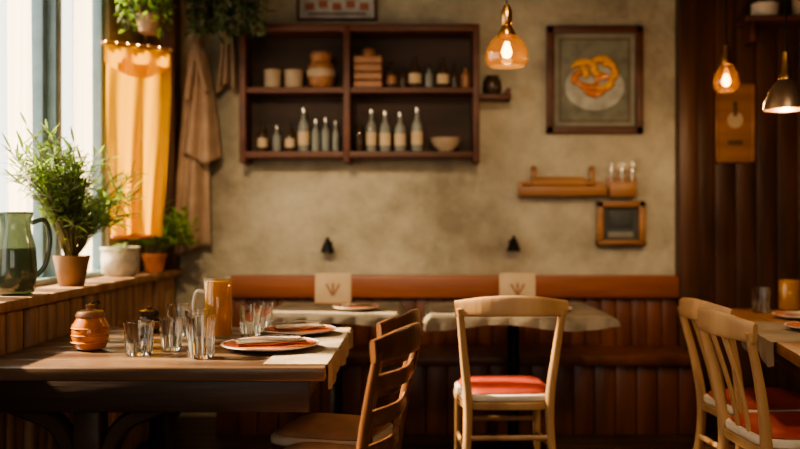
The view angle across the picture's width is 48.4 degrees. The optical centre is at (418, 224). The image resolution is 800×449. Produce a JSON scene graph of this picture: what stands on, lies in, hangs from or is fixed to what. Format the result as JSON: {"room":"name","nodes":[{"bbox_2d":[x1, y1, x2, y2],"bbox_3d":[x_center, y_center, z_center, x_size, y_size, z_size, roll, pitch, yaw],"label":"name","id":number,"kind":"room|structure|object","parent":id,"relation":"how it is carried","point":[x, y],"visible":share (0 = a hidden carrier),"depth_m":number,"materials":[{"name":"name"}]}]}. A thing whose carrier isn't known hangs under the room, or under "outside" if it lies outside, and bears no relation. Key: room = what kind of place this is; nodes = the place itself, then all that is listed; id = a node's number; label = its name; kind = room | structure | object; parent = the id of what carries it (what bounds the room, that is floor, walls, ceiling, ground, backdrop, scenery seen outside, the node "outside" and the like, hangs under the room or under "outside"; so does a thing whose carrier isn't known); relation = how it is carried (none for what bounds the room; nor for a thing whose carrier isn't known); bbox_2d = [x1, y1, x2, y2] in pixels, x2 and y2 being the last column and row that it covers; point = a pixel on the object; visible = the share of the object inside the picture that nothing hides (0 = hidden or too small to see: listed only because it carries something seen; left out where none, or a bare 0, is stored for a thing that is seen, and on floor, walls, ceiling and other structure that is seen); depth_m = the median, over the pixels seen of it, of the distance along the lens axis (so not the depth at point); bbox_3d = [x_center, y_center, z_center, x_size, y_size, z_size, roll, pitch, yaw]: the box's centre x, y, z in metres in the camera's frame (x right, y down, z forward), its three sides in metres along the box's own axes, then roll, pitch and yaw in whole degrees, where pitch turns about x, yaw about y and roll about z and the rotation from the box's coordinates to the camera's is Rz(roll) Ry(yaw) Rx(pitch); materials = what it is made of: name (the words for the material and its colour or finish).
{"room":"restaurant","nodes":[
{"label":"restaurant","id":0,"kind":"room"},
{"bbox_2d":[73,0,143,268],"bbox_3d":[-1.820,-0.250,1.980,0.200,2.900,7.160,0,0,0],"label":"wall","id":1,"kind":"structure","parent":0,"point":[112,29],"depth_m":5.02,"materials":[{"name":"paint"}]},
{"bbox_2d":[31,0,104,278],"bbox_3d":[-1.770,-0.603,3.265,0.140,1.835,3.330,0,0,0],"label":"window","id":2,"kind":"structure","parent":1,"relation":"in","point":[46,15],"depth_m":4.17,"materials":[{"name":"paint"}]},
{"bbox_2d":[7,0,32,234],"bbox_3d":[-1.680,-0.590,3.730,0.029,1.660,0.220,0,0,0],"label":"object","id":3,"kind":"structure","parent":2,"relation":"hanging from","point":[19,48],"depth_m":3.75,"materials":[{"name":"beige fabric"}]},
{"bbox_2d":[73,0,91,271],"bbox_3d":[-1.683,-0.619,3.300,0.026,1.717,2.600,0,0,0],"label":"sheer curtain","id":4,"kind":"object","parent":2,"relation":"hanging from","point":[82,46],"visible":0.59,"depth_m":4.44,"materials":[{"name":"beige fabric"}]},
{"bbox_2d":[0,277,173,448],"bbox_3d":[-1.599,0.758,1.932,0.237,0.884,7.044,0,0,0],"label":"wainscot","id":5,"kind":"structure","parent":1,"relation":"attached to","point":[20,329],"depth_m":3.67,"materials":[{"name":"brown wood"}]},
{"bbox_2d":[0,269,183,313],"bbox_3d":[-1.595,0.280,1.980,0.250,0.070,7.160,0,0,0],"label":"window sill","id":6,"kind":"structure","parent":1,"relation":"attached to","point":[47,290],"depth_m":3.97,"materials":[{"name":"brown wood"}]},
{"bbox_2d":[0,212,52,295],"bbox_3d":[-1.579,0.113,3.493,0.170,0.323,0.199,0,0,25],"label":"glass pitcher","id":7,"kind":"object","parent":6,"relation":"on","point":[19,273],"visible":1,"depth_m":3.42,"materials":[{"name":"green glass"}]},
{"bbox_2d":[0,112,148,285],"bbox_3d":[-1.427,-0.088,3.927,0.444,0.723,1.219,0,0,0],"label":"plant","id":8,"kind":"object","parent":6,"relation":"on","point":[68,205],"visible":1,"depth_m":3.80,"materials":[{"name":"green plant"}]},
{"bbox_2d":[100,242,142,276],"bbox_3d":[-1.553,0.185,4.701,0.237,0.178,0.277,0,0,-36],"label":"planter","id":9,"kind":"object","parent":6,"relation":"on","point":[119,260],"visible":1,"depth_m":4.64,"materials":[{"name":"white ceramic"}]},
{"bbox_2d":[127,200,200,272],"bbox_3d":[-1.469,0.065,5.125,0.402,0.418,0.381,0,0,-4],"label":"potted herb","id":10,"kind":"object","parent":6,"relation":"on","point":[154,261],"visible":0.7,"depth_m":5.07,"materials":[{"name":"plant"}]},
{"bbox_2d":[101,40,172,238],"bbox_3d":[-1.457,-0.446,4.997,0.280,1.042,0.796,0,0,10],"label":"curtain","id":11,"kind":"object","parent":1,"relation":"hanging from","point":[138,77],"visible":0.91,"depth_m":4.76,"materials":[{"name":"orange fabric"}]},
{"bbox_2d":[144,0,674,415],"bbox_3d":[-0.100,-0.250,5.660,3.640,2.900,0.200,0,0,0],"label":"wall","id":12,"kind":"structure","parent":0,"point":[268,217],"depth_m":5.56,"materials":[{"name":"paint"}]},
{"bbox_2d":[147,0,179,268],"bbox_3d":[-1.575,-0.715,5.490,0.170,1.970,0.140,0,0,0],"label":"trim","id":13,"kind":"structure","parent":12,"relation":"attached to","point":[171,39],"depth_m":5.42,"materials":[{"name":"brown wood"}]},
{"bbox_2d":[175,5,220,254],"bbox_3d":[-1.383,-0.752,5.454,0.321,1.884,0.207,0,0,36],"label":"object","id":14,"kind":"object","parent":12,"relation":"hanging from","point":[199,140],"visible":0.91,"depth_m":5.41,"materials":[{"name":"beige fabric"}]},
{"bbox_2d":[216,26,238,95],"bbox_3d":[-1.186,-1.015,5.492,0.153,0.430,0.136,0,0,31],"label":"apron","id":15,"kind":"object","parent":12,"relation":"hanging from","point":[228,69],"visible":0.87,"depth_m":5.46,"materials":[{"name":"beige fabric"}]},
{"bbox_2d":[320,237,334,252],"bbox_3d":[-0.565,0.127,5.503,0.088,0.097,0.109,0,0,0],"label":"lamp","id":16,"kind":"object","parent":12,"relation":"attached to","point":[327,247],"visible":1,"depth_m":5.47,"materials":[{"name":"black metal"}]},
{"bbox_2d":[297,0,376,20],"bbox_3d":[-0.512,-1.420,5.547,0.500,0.300,0.020,0,0,0],"label":"restaurant sign","id":17,"kind":"object","parent":12,"relation":"attached to","point":[307,10],"visible":1,"depth_m":5.55,"materials":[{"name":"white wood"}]},
{"bbox_2d":[239,24,510,164],"bbox_3d":[-0.262,-0.790,5.452,1.643,0.837,0.210,0,0,0],"label":"display shelf","id":18,"kind":"object","parent":12,"relation":"attached to","point":[449,111],"visible":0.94,"depth_m":5.54,"materials":[{"name":"brown wood"}]},
{"bbox_2d":[257,123,267,150],"bbox_3d":[-0.957,-0.532,5.437,0.062,0.180,0.062,0,0,0],"label":"glass bottle","id":19,"kind":"object","parent":18,"relation":"in","point":[262,141],"visible":0.87,"depth_m":5.41,"materials":[{"name":"brown glass"}]},
{"bbox_2d":[264,68,281,86],"bbox_3d":[-0.896,-0.894,5.450,0.108,0.127,0.108,0,0,0],"label":"ceramic canister","id":20,"kind":"object","parent":18,"relation":"on","point":[272,76],"visible":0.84,"depth_m":5.40,"materials":[{"name":"beige ceramic"}]},
{"bbox_2d":[273,126,280,150],"bbox_3d":[-0.872,-0.522,5.454,0.052,0.160,0.052,0,0,0],"label":"glass bottle","id":21,"kind":"object","parent":18,"relation":"in","point":[276,137],"visible":0.87,"depth_m":5.44,"materials":[{"name":"glass"}]},
{"bbox_2d":[285,123,294,150],"bbox_3d":[-0.793,-0.532,5.460,0.062,0.180,0.062,0,0,0],"label":"glass bottle","id":22,"kind":"object","parent":18,"relation":"in","point":[289,137],"visible":0.9,"depth_m":5.44,"materials":[{"name":"brown glass"}]},
{"bbox_2d":[284,68,303,86],"bbox_3d":[-0.768,-0.894,5.460,0.121,0.127,0.121,0,0,0],"label":"ceramic canister","id":23,"kind":"object","parent":18,"relation":"on","point":[293,77],"visible":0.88,"depth_m":5.41,"materials":[{"name":"beige ceramic"}]},
{"bbox_2d":[298,108,308,150],"bbox_3d":[-0.707,-0.578,5.456,0.070,0.270,0.070,0,0,0],"label":"glass bottle","id":24,"kind":"object","parent":18,"relation":"in","point":[303,129],"visible":0.92,"depth_m":5.43,"materials":[{"name":"glass"}]},
{"bbox_2d":[311,120,319,150],"bbox_3d":[-0.634,-0.542,5.454,0.052,0.200,0.052,0,0,0],"label":"glass bottle","id":25,"kind":"object","parent":18,"relation":"in","point":[315,136],"visible":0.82,"depth_m":5.43,"materials":[{"name":"glass"}]},
{"bbox_2d":[307,51,335,86],"bbox_3d":[-0.598,-0.943,5.450,0.176,0.225,0.176,0,0,0],"label":"jar","id":26,"kind":"object","parent":18,"relation":"on","point":[321,72],"visible":0.92,"depth_m":5.39,"materials":[{"name":"brown ceramic"}]},
{"bbox_2d":[321,118,329,150],"bbox_3d":[-0.573,-0.547,5.455,0.052,0.210,0.052,0,0,0],"label":"glass bottle","id":27,"kind":"object","parent":18,"relation":"in","point":[325,135],"visible":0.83,"depth_m":5.43,"materials":[{"name":"glass"}]},
{"bbox_2d":[332,121,338,150],"bbox_3d":[-0.512,-0.537,5.452,0.040,0.190,0.040,0,0,0],"label":"glass bottle","id":28,"kind":"object","parent":18,"relation":"in","point":[335,136],"visible":0.87,"depth_m":5.44,"materials":[{"name":"glass"}]},
{"bbox_2d":[355,119,362,150],"bbox_3d":[-0.366,-0.542,5.437,0.050,0.200,0.050,0,0,0],"label":"glass bottle","id":29,"kind":"object","parent":18,"relation":"in","point":[359,133],"visible":0.84,"depth_m":5.42,"materials":[{"name":"black glass"}]},
{"bbox_2d":[354,48,382,86],"bbox_3d":[-0.311,-0.956,5.455,0.172,0.250,0.152,0,0,0],"label":"wooden crate","id":30,"kind":"object","parent":18,"relation":"on","point":[368,70],"visible":0.91,"depth_m":5.38,"materials":[{"name":"brown wood"}]},
{"bbox_2d":[366,110,376,150],"bbox_3d":[-0.293,-0.573,5.446,0.066,0.260,0.066,0,0,0],"label":"glass bottle","id":31,"kind":"object","parent":18,"relation":"in","point":[371,135],"visible":0.91,"depth_m":5.42,"materials":[{"name":"glass"}]},
{"bbox_2d":[379,111,390,150],"bbox_3d":[-0.207,-0.568,5.441,0.070,0.250,0.070,0,0,0],"label":"glass bottle","id":32,"kind":"object","parent":18,"relation":"in","point":[385,131],"visible":0.88,"depth_m":5.41,"materials":[{"name":"glass"}]},
{"bbox_2d":[385,61,396,86],"bbox_3d":[-0.171,-0.915,5.450,0.070,0.170,0.070,0,0,0],"label":"sauce bottle","id":33,"kind":"object","parent":18,"relation":"in","point":[391,75],"visible":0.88,"depth_m":5.42,"materials":[{"name":"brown glass"}]},
{"bbox_2d":[394,113,405,150],"bbox_3d":[-0.116,-0.562,5.431,0.070,0.240,0.070,0,0,0],"label":"glass bottle","id":34,"kind":"object","parent":18,"relation":"in","point":[399,132],"visible":0.89,"depth_m":5.40,"materials":[{"name":"glass"}]},
{"bbox_2d":[399,68,406,86],"bbox_3d":[-0.098,-0.895,5.450,0.044,0.130,0.044,0,0,0],"label":"sauce bottle","id":35,"kind":"object","parent":18,"relation":"in","point":[402,79],"visible":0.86,"depth_m":5.43,"materials":[{"name":"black glass"}]},
{"bbox_2d":[409,56,420,86],"bbox_3d":[-0.024,-0.930,5.450,0.078,0.200,0.078,0,0,0],"label":"sauce bottle","id":36,"kind":"object","parent":18,"relation":"in","point":[414,71],"visible":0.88,"depth_m":5.42,"materials":[{"name":"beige glass"}]},
{"bbox_2d":[411,108,422,150],"bbox_3d":[-0.012,-0.578,5.431,0.070,0.270,0.070,0,0,0],"label":"glass bottle","id":37,"kind":"object","parent":18,"relation":"in","point":[416,129],"visible":0.93,"depth_m":5.40,"materials":[{"name":"glass"}]},
{"bbox_2d":[425,66,432,86],"bbox_3d":[0.061,-0.900,5.450,0.048,0.140,0.048,0,0,0],"label":"sauce bottle","id":38,"kind":"object","parent":18,"relation":"in","point":[428,77],"visible":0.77,"depth_m":5.43,"materials":[{"name":"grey glass"}]},
{"bbox_2d":[437,58,448,86],"bbox_3d":[0.146,-0.925,5.450,0.074,0.190,0.074,0,0,0],"label":"sauce bottle","id":39,"kind":"object","parent":18,"relation":"in","point":[442,72],"visible":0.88,"depth_m":5.42,"materials":[{"name":"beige glass"}]},
{"bbox_2d":[430,137,460,150],"bbox_3d":[0.165,-0.485,5.450,0.190,0.085,0.190,0,0,0],"label":"ceramic bowl","id":40,"kind":"object","parent":18,"relation":"on","point":[440,143],"visible":0.87,"depth_m":5.39,"materials":[{"name":"beige ceramic"}]},
{"bbox_2d":[451,64,457,86],"bbox_3d":[0.220,-0.905,5.450,0.044,0.150,0.044,0,0,0],"label":"sauce bottle","id":41,"kind":"object","parent":18,"relation":"in","point":[454,76],"visible":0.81,"depth_m":5.43,"materials":[{"name":"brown glass"}]},
{"bbox_2d":[461,66,469,86],"bbox_3d":[0.287,-0.900,5.450,0.056,0.140,0.056,0,0,0],"label":"sauce bottle","id":42,"kind":"object","parent":18,"relation":"in","point":[465,78],"visible":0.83,"depth_m":5.43,"materials":[{"name":"brown glass"}]},
{"bbox_2d":[482,75,501,93],"bbox_3d":[0.450,-0.853,5.470,0.120,0.120,0.120,0,0,0],"label":"clay pot","id":43,"kind":"object","parent":18,"relation":"on","point":[491,83],"visible":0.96,"depth_m":5.43,"materials":[{"name":"black ceramic"}]},
{"bbox_2d":[507,236,520,250],"bbox_3d":[0.585,0.117,5.503,0.088,0.097,0.109,0,0,0],"label":"lamp","id":44,"kind":"object","parent":12,"relation":"attached to","point":[513,245],"visible":1,"depth_m":5.47,"materials":[{"name":"black metal"}]},
{"bbox_2d":[517,166,606,196],"bbox_3d":[0.885,-0.269,5.509,0.540,0.197,0.096,0,0,0],"label":"rack","id":45,"kind":"object","parent":12,"relation":"attached to","point":[538,186],"visible":1,"depth_m":5.47,"materials":[{"name":"brown wood"}]},
{"bbox_2d":[546,26,642,133],"bbox_3d":[1.094,-0.900,5.535,0.600,0.670,0.044,0,0,0],"label":"food picture","id":46,"kind":"object","parent":12,"relation":"attached to","point":[594,74],"visible":1,"depth_m":5.54,"materials":[{"name":"brown wood"}]},
{"bbox_2d":[596,201,646,245],"bbox_3d":[1.255,-0.005,5.518,0.300,0.280,0.078,0,0,0],"label":"picture frame","id":47,"kind":"object","parent":12,"relation":"attached to","point":[618,223],"visible":1,"depth_m":5.52,"materials":[{"name":"brown wood"}]},
{"bbox_2d":[606,162,636,196],"bbox_3d":[1.260,-0.278,5.522,0.190,0.215,0.070,0,0,0],"label":"utensil holder","id":48,"kind":"object","parent":12,"relation":"attached to","point":[622,186],"visible":0.98,"depth_m":5.49,"materials":[{"name":"brown wood"}]},
{"bbox_2d":[675,0,698,355],"bbox_3d":[1.660,-0.250,5.510,0.120,2.900,0.100,0,0,0],"label":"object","id":49,"kind":"structure","parent":12,"relation":"attached to","point":[686,11],"depth_m":5.46,"materials":[{"name":"brown wood"}]},
{"bbox_2d":[137,416,734,448],"bbox_3d":[0.690,1.250,1.980,5.220,0.100,7.560,0,0,0],"label":"floor","id":50,"kind":"structure","parent":0,"point":[191,432],"depth_m":4.94,"materials":[{"name":"brown wood"}]},
{"bbox_2d":[0,327,349,448],"bbox_3d":[-0.868,0.825,3.350,1.143,0.750,1.098,0,0,0],"label":"dining table","id":51,"kind":"object","parent":50,"relation":"on","point":[40,382],"visible":0.69,"depth_m":2.83,"materials":[{"name":"brown wood"}]},
{"bbox_2d":[70,300,109,350],"bbox_3d":[-1.180,0.360,3.190,0.137,0.178,0.137,0,0,0],"label":"pot","id":52,"kind":"object","parent":51,"relation":"on","point":[90,328],"visible":1,"depth_m":3.14,"materials":[{"name":"ceramic"}]},
{"bbox_2d":[123,320,153,356],"bbox_3d":[-0.965,0.391,3.060,0.104,0.116,0.104,0,0,0],"label":"water glass","id":53,"kind":"object","parent":51,"relation":"on","point":[138,334],"visible":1,"depth_m":3.02,"materials":[{"name":"clear glass"}]},
{"bbox_2d":[138,306,159,331],"bbox_3d":[-1.130,0.396,3.720,0.097,0.107,0.097,0,0,0],"label":"spice jar","id":54,"kind":"object","parent":51,"relation":"on","point":[148,313],"visible":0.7,"depth_m":3.69,"materials":[{"name":"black glass"}]},
{"bbox_2d":[160,317,182,350],"bbox_3d":[-0.885,0.392,3.180,0.081,0.113,0.081,0,0,-40],"label":"water glass","id":55,"kind":"object","parent":51,"relation":"on","point":[171,336],"visible":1,"depth_m":3.15,"materials":[{"name":"clear glass"}]},
{"bbox_2d":[167,303,189,335],"bbox_3d":[-0.975,0.386,3.600,0.090,0.126,0.090,0,0,0],"label":"water glass","id":56,"kind":"object","parent":51,"relation":"on","point":[176,309],"visible":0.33,"depth_m":3.57,"materials":[{"name":"clear glass"}]},
{"bbox_2d":[185,309,208,342],"bbox_3d":[-0.838,0.386,3.360,0.090,0.126,0.090,0,0,-17],"label":"water glass","id":57,"kind":"object","parent":51,"relation":"on","point":[189,311],"visible":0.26,"depth_m":3.34,"materials":[{"name":"clear glass"}]},
{"bbox_2d":[187,314,215,358],"bbox_3d":[-0.735,0.379,3.000,0.096,0.141,0.096,0,0,0],"label":"water glass","id":58,"kind":"object","parent":51,"relation":"on","point":[201,327],"visible":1,"depth_m":2.96,"materials":[{"name":"clear glass"}]},
{"bbox_2d":[192,280,230,335],"bbox_3d":[-0.816,0.331,3.549,0.148,0.237,0.112,0,0,30],"label":"beer mug","id":59,"kind":"object","parent":51,"relation":"on","point":[217,293],"visible":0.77,"depth_m":3.50,"materials":[{"name":"clear glass"},{"name":"amber beer"}]},
{"bbox_2d":[239,304,261,337],"bbox_3d":[-0.675,0.386,3.560,0.090,0.126,0.090,0,0,-11],"label":"water glass","id":60,"kind":"object","parent":51,"relation":"on","point":[250,321],"visible":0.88,"depth_m":3.53,"materials":[{"name":"clear glass"}]},
{"bbox_2d":[253,302,272,331],"bbox_3d":[-0.660,0.389,3.760,0.086,0.120,0.086,0,0,-29],"label":"water glass","id":61,"kind":"object","parent":51,"relation":"on","point":[267,307],"visible":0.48,"depth_m":3.73,"materials":[{"name":"clear glass"}]},
{"bbox_2d":[221,333,318,351],"bbox_3d":[-0.535,0.420,3.200,0.350,0.052,0.350,0,0,0],"label":"plate","id":62,"kind":"object","parent":51,"relation":"on","point":[269,343],"visible":1,"depth_m":3.15,"materials":[{"name":"white ceramic"}]},
{"bbox_2d":[264,328,352,389],"bbox_3d":[-0.393,0.495,3.350,0.215,0.096,1.000,0,0,0],"label":"table runner","id":63,"kind":"object","parent":51,"relation":"on","point":[333,347],"visible":0.73,"depth_m":3.14,"materials":[{"name":"fabric"}]},
{"bbox_2d":[262,320,335,335],"bbox_3d":[-0.490,0.420,3.640,0.300,0.052,0.300,0,0,-17],"label":"plate","id":64,"kind":"object","parent":63,"relation":"on","point":[315,328],"visible":0.99,"depth_m":3.59,"materials":[{"name":"white ceramic"}]},
{"bbox_2d":[272,302,405,413],"bbox_3d":[-0.436,0.823,4.743,0.730,0.755,0.840,0,0,0],"label":"bistro table","id":65,"kind":"object","parent":50,"relation":"on","point":[288,311],"visible":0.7,"depth_m":4.51,"materials":[{"name":"beige fabric"}]},
{"bbox_2d":[314,273,352,303],"bbox_3d":[-0.480,0.358,4.985,0.210,0.169,0.090,0,0,0],"label":"menu card","id":66,"kind":"object","parent":65,"relation":"on","point":[330,288],"visible":0.89,"depth_m":4.96,"materials":[{"name":"beige paper"}]},
{"bbox_2d":[332,302,378,310],"bbox_3d":[-0.330,0.425,4.620,0.240,0.036,0.240,0,0,0],"label":"plate","id":67,"kind":"object","parent":65,"relation":"on","point":[364,306],"visible":1,"depth_m":4.57,"materials":[{"name":"white ceramic"}]},
{"bbox_2d":[266,309,421,448],"bbox_3d":[-0.261,0.755,3.265,0.511,0.896,0.441,0,0,17],"label":"dining chair","id":68,"kind":"object","parent":50,"relation":"on","point":[314,427],"visible":0.43,"depth_m":3.15,"materials":[{"name":"brown wood"}]},
{"bbox_2d":[283,322,422,448],"bbox_3d":[-0.253,0.755,2.805,0.495,0.896,0.441,0,0,17],"label":"dining chair","id":69,"kind":"object","parent":50,"relation":"on","point":[406,340],"visible":1,"depth_m":2.67,"materials":[{"name":"brown wood"}]},
{"bbox_2d":[216,275,700,434],"bbox_3d":[0.217,0.757,5.288,2.755,0.885,0.537,0,0,0],"label":"bench","id":70,"kind":"object","parent":50,"relation":"on","point":[633,377],"visible":0.62,"depth_m":5.07,"materials":[{"name":"brown wood"}]},
{"bbox_2d":[454,296,567,448],"bbox_3d":[0.387,0.752,4.026,0.490,0.902,0.538,0,0,-2],"label":"dining chair","id":71,"kind":"object","parent":50,"relation":"on","point":[482,393],"visible":1,"depth_m":3.87,"materials":[{"name":"brown wood"}]},
{"bbox_2d":[423,302,619,448],"bbox_3d":[0.499,0.823,4.715,0.957,0.755,0.897,0,0,0],"label":"bistro table","id":72,"kind":"object","parent":50,"relation":"on","point":[439,316],"visible":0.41,"depth_m":4.31,"materials":[{"name":"beige fabric"}]},
{"bbox_2d":[499,273,535,295],"bbox_3d":[0.550,0.358,4.985,0.210,0.169,0.090,0,0,0],"label":"menu card","id":73,"kind":"object","parent":72,"relation":"on","point":[510,284],"visible":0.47,"depth_m":4.96,"materials":[{"name":"beige paper"}]},
{"bbox_2d":[677,297,799,448],"bbox_3d":[1.407,0.756,3.753,0.538,0.894,0.490,0,0,-7],"label":"dining chair","id":74,"kind":"object","parent":50,"relation":"on","point":[779,399],"visible":0.66,"depth_m":3.77,"materials":[{"name":"brown wood"}]},
{"bbox_2d":[695,308,799,448],"bbox_3d":[1.326,0.756,3.256,0.538,0.894,0.490,0,0,-4],"label":"dining chair","id":75,"kind":"object","parent":50,"relation":"on","point":[761,429],"visible":1,"depth_m":3.18,"materials":[{"name":"brown wood"}]},
{"bbox_2d":[733,309,799,377],"bbox_3d":[1.907,0.823,3.784,0.948,0.755,1.753,0,0,10],"label":"dining table","id":76,"kind":"object","parent":50,"relation":"on","point":[786,354],"visible":0.42,"depth_m":3.58,"materials":[{"name":"brown wood"}]},
{"bbox_2d":[752,287,770,312],"bbox_3d":[1.720,0.381,4.470,0.090,0.126,0.090,0,0,0],"label":"water glass","id":77,"kind":"object","parent":76,"relation":"on","point":[760,295],"visible":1,"depth_m":4.44,"materials":[{"name":"glass"}]},
{"bbox_2d":[741,321,799,366],"bbox_3d":[1.609,0.496,3.666,0.440,0.109,0.760,0,0,10],"label":"table runner","id":78,"kind":"object","parent":76,"relation":"on","point":[768,332],"visible":0.61,"depth_m":3.56,"materials":[{"name":"fabric"}]},
{"bbox_2d":[784,322,799,329],"bbox_3d":[1.660,0.429,3.700,0.260,0.021,0.260,0,0,0],"label":"dinner plate","id":79,"kind":"object","parent":78,"relation":"on","point":[796,325],"visible":1,"depth_m":3.72,"materials":[{"name":"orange ceramic"}]},
{"bbox_2d":[772,311,799,319],"bbox_3d":[1.830,0.426,4.200,0.300,0.036,0.300,0,0,0],"label":"plate","id":80,"kind":"object","parent":76,"relation":"on","point":[786,314],"visible":1,"depth_m":4.17,"materials":[{"name":"white ceramic"}]},
{"bbox_2d":[779,280,799,309],"bbox_3d":[1.900,0.360,4.560,0.112,0.167,0.112,0,0,0],"label":"beer glass","id":81,"kind":"object","parent":76,"relation":"on","point":[789,290],"visible":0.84,"depth_m":4.52,"materials":[{"name":"orange glass"}]},
{"bbox_2d":[699,0,799,415],"bbox_3d":[2.510,-0.250,5.657,1.576,2.900,0.205,0,0,0],"label":"wall","id":82,"kind":"object","parent":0,"point":[749,213],"depth_m":5.56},
{"bbox_2d":[715,84,754,162],"bbox_3d":[1.970,-0.630,5.539,0.245,0.490,0.020,0,0,0],"label":"framed print","id":83,"kind":"object","parent":82,"relation":"attached to","point":[734,103],"visible":1,"depth_m":5.54,"materials":[{"name":"brown wood"}]},
{"bbox_2d":[735,15,799,46],"bbox_3d":[2.395,-1.185,5.449,0.850,0.150,0.200,0,0,0],"label":"corner shelf","id":84,"kind":"object","parent":82,"relation":"attached to","point":[749,23],"visible":1,"depth_m":5.40,"materials":[{"name":"brown wood"}]},
{"bbox_2d":[751,1,778,14],"bbox_3d":[2.120,-1.305,5.450,0.164,0.086,0.164,0,0,0],"label":"stacked dishes","id":85,"kind":"object","parent":84,"relation":"on","point":[767,7],"visible":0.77,"depth_m":5.39,"materials":[{"name":"white ceramic"}]},
{"bbox_2d":[792,0,799,14],"bbox_3d":[2.350,-1.338,5.450,0.125,0.152,0.125,0,0,0],"label":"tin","id":86,"kind":"object","parent":84,"relation":"on","point":[795,3],"visible":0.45,"depth_m":5.42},
{"bbox_3d":[0.690,-1.775,1.980,5.220,0.150,7.560,0,0,0],"label":"ceiling","id":87,"kind":"structure","parent":0,"visible":0},
{"bbox_2d":[113,0,176,38],"bbox_3d":[-1.492,-1.359,4.849,0.331,0.682,0.361,0,0,-21],"label":"potted plant","id":88,"kind":"object","parent":87,"relation":"hanging from","point":[150,21],"visible":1,"depth_m":4.81,"materials":[{"name":"green plant"}]},
{"bbox_2d":[183,0,275,45],"bbox_3d":[-1.114,-1.381,5.198,0.571,0.639,0.295,0,0,0],"label":"ivy","id":89,"kind":"object","parent":87,"relation":"hanging from","point":[219,23],"visible":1,"depth_m":5.19,"materials":[{"name":"green plant"}]},
{"bbox_2d":[485,0,527,57],"bbox_3d":[0.385,-1.196,3.900,0.188,1.006,0.188,0,0,0],"label":"pendant lamp","id":90,"kind":"object","parent":87,"relation":"hanging from","point":[506,31],"visible":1,"depth_m":3.88,"materials":[{"name":"orange glass"}]},
{"bbox_2d":[713,0,739,90],"bbox_3d":[1.590,-1.192,4.600,0.132,1.014,0.132,0,0,0],"label":"pendant lamp","id":91,"kind":"object","parent":87,"relation":"hanging from","point":[726,59],"visible":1,"depth_m":4.59,"materials":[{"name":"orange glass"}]},
{"bbox_2d":[763,0,799,112],"bbox_3d":[1.650,-1.107,4.000,0.192,1.184,0.192,0,0,0],"label":"pendant lamp","id":92,"kind":"object","parent":87,"relation":"hanging from","point":[784,95],"visible":1,"depth_m":3.96,"materials":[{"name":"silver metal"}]}
]}

